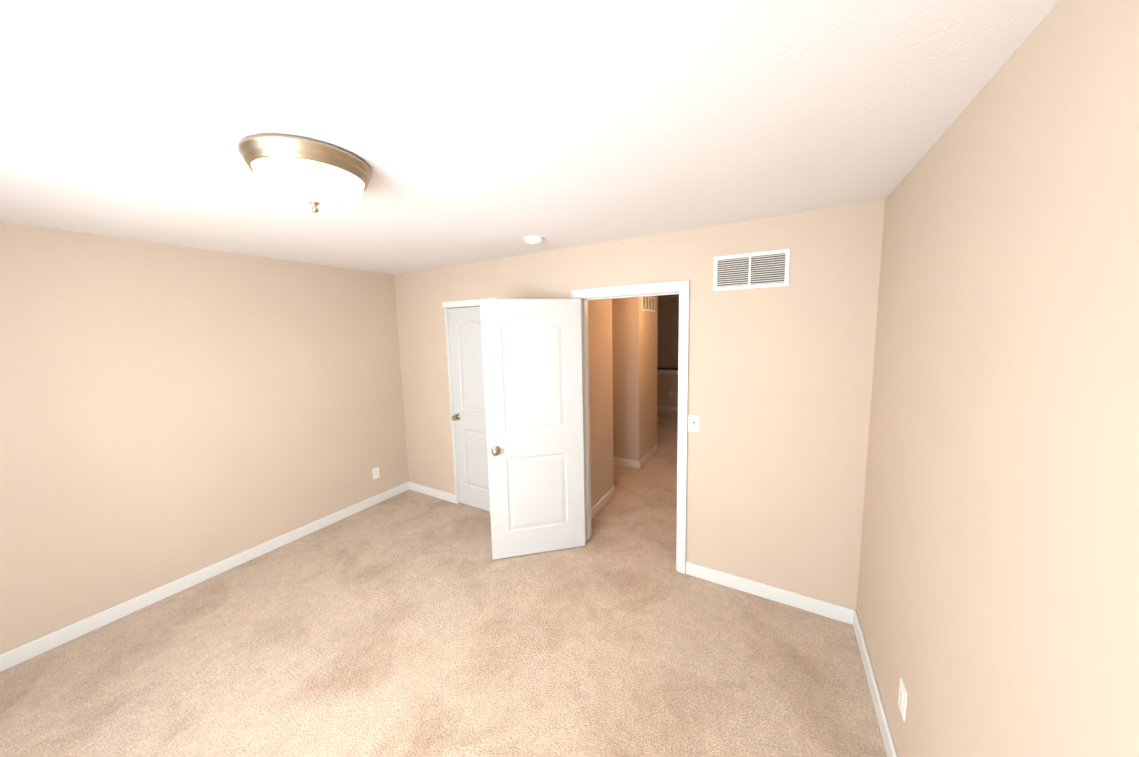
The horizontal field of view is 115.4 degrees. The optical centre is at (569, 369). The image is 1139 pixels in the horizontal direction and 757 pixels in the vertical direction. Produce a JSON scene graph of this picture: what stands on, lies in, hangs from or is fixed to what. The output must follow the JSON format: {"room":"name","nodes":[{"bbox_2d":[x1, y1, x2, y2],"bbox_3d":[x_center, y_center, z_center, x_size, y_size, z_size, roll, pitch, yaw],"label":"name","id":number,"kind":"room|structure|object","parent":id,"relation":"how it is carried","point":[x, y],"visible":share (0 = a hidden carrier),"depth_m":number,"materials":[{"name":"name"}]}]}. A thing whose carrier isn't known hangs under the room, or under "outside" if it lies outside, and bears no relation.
{"room":"empty bedroom","nodes":[
{"label":"empty bedroom","id":0,"kind":"room"},
{"bbox_2d":[0,222,408,654],"bbox_3d":[-1.260,-0.279,5.264,0.120,3.050,10.240,2,7,30],"label":"wall","id":1,"kind":"structure","parent":0,"point":[170,413],"depth_m":2.49,"materials":[{"name":"beige paint"}]},
{"bbox_2d":[0,482,407,671],"bbox_3d":[-2.742,1.530,2.644,0.014,0.095,3.570,2,7,30],"label":"baseboard","id":2,"kind":"structure","parent":1,"relation":"attached to","point":[27,651],"depth_m":2.52,"materials":[{"name":"white wood"}]},
{"bbox_2d":[372,467,379,479],"bbox_3d":[-2.057,1.099,3.827,0.007,0.115,0.070,2,7,30],"label":"outlet","id":3,"kind":"object","parent":1,"relation":"attached to","point":[375,471],"visible":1,"depth_m":3.82,"materials":[{"name":"white plastic"}]},
{"bbox_2d":[0,410,886,756],"bbox_3d":[0.618,1.335,4.388,4.360,0.050,10.240,2,7,30],"label":"floor","id":4,"kind":"structure","parent":0,"point":[410,624],"depth_m":1.99,"materials":[{"name":"carpet"}]},
{"bbox_2d":[613,457,640,467],"bbox_3d":[0.403,1.207,4.929,1.164,0.095,0.019,2,7,30],"label":"baseboard","id":5,"kind":"structure","parent":4,"relation":"on","point":[619,461],"depth_m":4.72,"materials":[{"name":"white wood"}]},
{"bbox_2d":[641,443,657,466],"bbox_3d":[1.107,1.183,5.005,0.019,0.095,0.780,2,7,30],"label":"baseboard","id":6,"kind":"structure","parent":4,"relation":"on","point":[655,448],"depth_m":4.99,"materials":[{"name":"white wood"}]},
{"bbox_2d":[0,0,1058,274],"bbox_3d":[-0.221,-0.972,2.747,4.360,0.050,7.070,2,7,30],"label":"ceiling","id":7,"kind":"structure","parent":0,"point":[472,130],"depth_m":1.06,"materials":[{"name":"white paint"}]},
{"bbox_2d":[238,133,371,212],"bbox_3d":[-0.959,-0.683,1.346,0.400,0.183,0.400,2,7,30],"label":"lamp","id":8,"kind":"object","parent":7,"relation":"attached to","point":[315,174],"visible":1,"depth_m":1.23,"materials":[{"name":"white glass"}]},
{"bbox_2d":[524,236,543,244],"bbox_3d":[-0.248,-0.901,2.522,0.136,0.039,0.136,2,7,30],"label":"smoke detector","id":9,"kind":"object","parent":7,"relation":"attached to","point":[533,240],"visible":1,"depth_m":2.48,"materials":[{"name":"white plastic"}]},
{"bbox_2d":[588,299,613,508],"bbox_3d":[-0.689,0.156,3.980,2.170,2.440,0.815,2,7,30],"label":"wall block","id":10,"kind":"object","parent":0,"point":[600,386],"visible":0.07,"depth_m":3.55,"materials":[{"name":"beige paint"}]},
{"bbox_2d":[591,487,614,518],"bbox_3d":[0.288,1.359,3.575,0.019,0.095,0.795,2,7,30],"label":"baseboard","id":11,"kind":"structure","parent":10,"relation":"attached to","point":[601,503],"depth_m":3.64,"materials":[{"name":"white wood"}]},
{"bbox_2d":[612,296,657,460],"bbox_3d":[0.524,-0.005,5.192,1.270,2.440,0.820,2,7,30],"label":"wall block","id":12,"kind":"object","parent":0,"point":[634,341],"visible":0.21,"depth_m":4.66,"materials":[{"name":"beige paint"}]},
{"bbox_2d":[642,296,654,311],"bbox_3d":[1.050,-0.875,4.761,0.011,0.200,0.560,2,7,30],"label":"air vent","id":13,"kind":"object","parent":12,"relation":"attached to","point":[648,303],"visible":0.94,"depth_m":4.76,"materials":[{"name":"white metal"}]},
{"bbox_2d":[394,200,884,609],"bbox_3d":[-0.072,0.240,3.095,4.120,2.440,0.120,2,7,30],"label":"wall","id":14,"kind":"structure","parent":0,"point":[780,380],"depth_m":2.31,"materials":[{"name":"beige paint"}]},
{"bbox_2d":[408,481,455,502],"bbox_3d":[-1.516,1.355,3.981,0.753,0.095,0.014,2,7,30],"label":"baseboard","id":15,"kind":"structure","parent":14,"relation":"attached to","point":[450,497],"depth_m":3.97,"materials":[{"name":"white wood"}]},
{"bbox_2d":[448,307,489,511],"bbox_3d":[-0.940,0.411,3.530,0.610,2.020,0.105,2,7,30],"label":"closet door","id":16,"kind":"structure","parent":14,"relation":"in","point":[467,374],"depth_m":3.58,"materials":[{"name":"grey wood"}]},
{"bbox_2d":[442,297,496,503],"bbox_3d":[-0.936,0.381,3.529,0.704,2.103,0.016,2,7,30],"label":"door frame","id":17,"kind":"structure","parent":14,"relation":"attached to","point":[460,303],"depth_m":3.59,"materials":[{"name":"white wood"}]},
{"bbox_2d":[480,299,584,559],"bbox_3d":[-0.262,0.473,2.821,0.770,2.020,0.175,-3,6,-12],"label":"door","id":18,"kind":"structure","parent":14,"relation":"in","point":[532,359],"depth_m":2.80,"materials":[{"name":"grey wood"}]},
{"bbox_2d":[572,280,689,573],"bbox_3d":[0.471,0.425,2.807,0.900,2.110,0.160,2,7,30],"label":"door frame","id":19,"kind":"structure","parent":14,"relation":"attached to","point":[682,287],"depth_m":2.60,"materials":[{"name":"white wood"}]},
{"bbox_2d":[688,415,698,431],"bbox_3d":[0.860,0.375,2.497,0.070,0.115,0.020,2,7,30],"label":"bedroom light switch","id":20,"kind":"object","parent":14,"relation":"attached to","point":[693,423],"visible":1,"depth_m":2.50,"materials":[{"name":"white plastic"}]},
{"bbox_2d":[713,249,789,290],"bbox_3d":[1.119,-0.613,2.234,0.420,0.215,0.011,2,7,30],"label":"air vent","id":21,"kind":"object","parent":14,"relation":"in","point":[764,269],"visible":1,"depth_m":2.23,"materials":[{"name":"white metal"}]},
{"bbox_2d":[686,561,851,622],"bbox_3d":[1.264,1.466,2.404,0.950,0.095,0.014,2,7,30],"label":"baseboard","id":22,"kind":"structure","parent":14,"relation":"attached to","point":[830,610],"depth_m":2.36,"materials":[{"name":"white wood"}]},
{"bbox_2d":[657,374,677,406],"bbox_3d":[2.123,0.457,7.891,3.220,0.860,0.120,2,7,30],"label":"wall","id":23,"kind":"structure","parent":0,"point":[666,383],"depth_m":7.82,"materials":[{"name":"beige paint"}]},
{"bbox_2d":[657,367,677,374],"bbox_3d":[2.111,0.022,7.839,3.220,0.135,0.170,2,7,30],"label":"trim","id":24,"kind":"structure","parent":23,"relation":"on","point":[667,370],"depth_m":7.77,"materials":[{"name":"brown wood"}]},
{"bbox_2d":[657,405,677,411],"bbox_3d":[2.081,0.843,7.885,3.180,0.095,0.014,2,7,30],"label":"baseboard","id":25,"kind":"structure","parent":23,"relation":"attached to","point":[667,408],"depth_m":7.84,"materials":[{"name":"white"}]},
{"bbox_2d":[657,294,678,367],"bbox_3d":[2.692,-0.759,8.807,3.220,3.050,0.120,2,7,30],"label":"wall","id":26,"kind":"structure","parent":0,"point":[668,330],"depth_m":8.87,"materials":[{"name":"beige paint"}]},
{"bbox_2d":[658,296,678,301],"bbox_3d":[2.566,-1.691,8.520,3.220,0.090,0.300,2,7,30],"label":"trim","id":27,"kind":"structure","parent":26,"relation":"attached to","point":[669,298],"depth_m":8.68,"materials":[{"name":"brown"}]},
{"bbox_2d":[856,0,1138,756],"bbox_3d":[0.852,0.511,0.444,0.120,2.440,3.840,2,7,30],"label":"wall","id":28,"kind":"structure","parent":0,"point":[997,609],"depth_m":0.81,"materials":[{"name":"beige paint"}]},
{"bbox_2d":[848,609,897,756],"bbox_3d":[0.827,1.672,0.619,0.014,0.095,3.570,2,7,30],"label":"baseboard","id":29,"kind":"structure","parent":28,"relation":"attached to","point":[887,738],"depth_m":1.71,"materials":[{"name":"white wood"}]},
{"bbox_2d":[898,678,906,720],"bbox_3d":[1.285,1.272,1.391,0.007,0.115,0.070,2,7,30],"label":"outlet","id":30,"kind":"object","parent":28,"relation":"attached to","point":[902,700],"visible":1,"depth_m":1.38,"materials":[{"name":"white plastic"}]}
]}

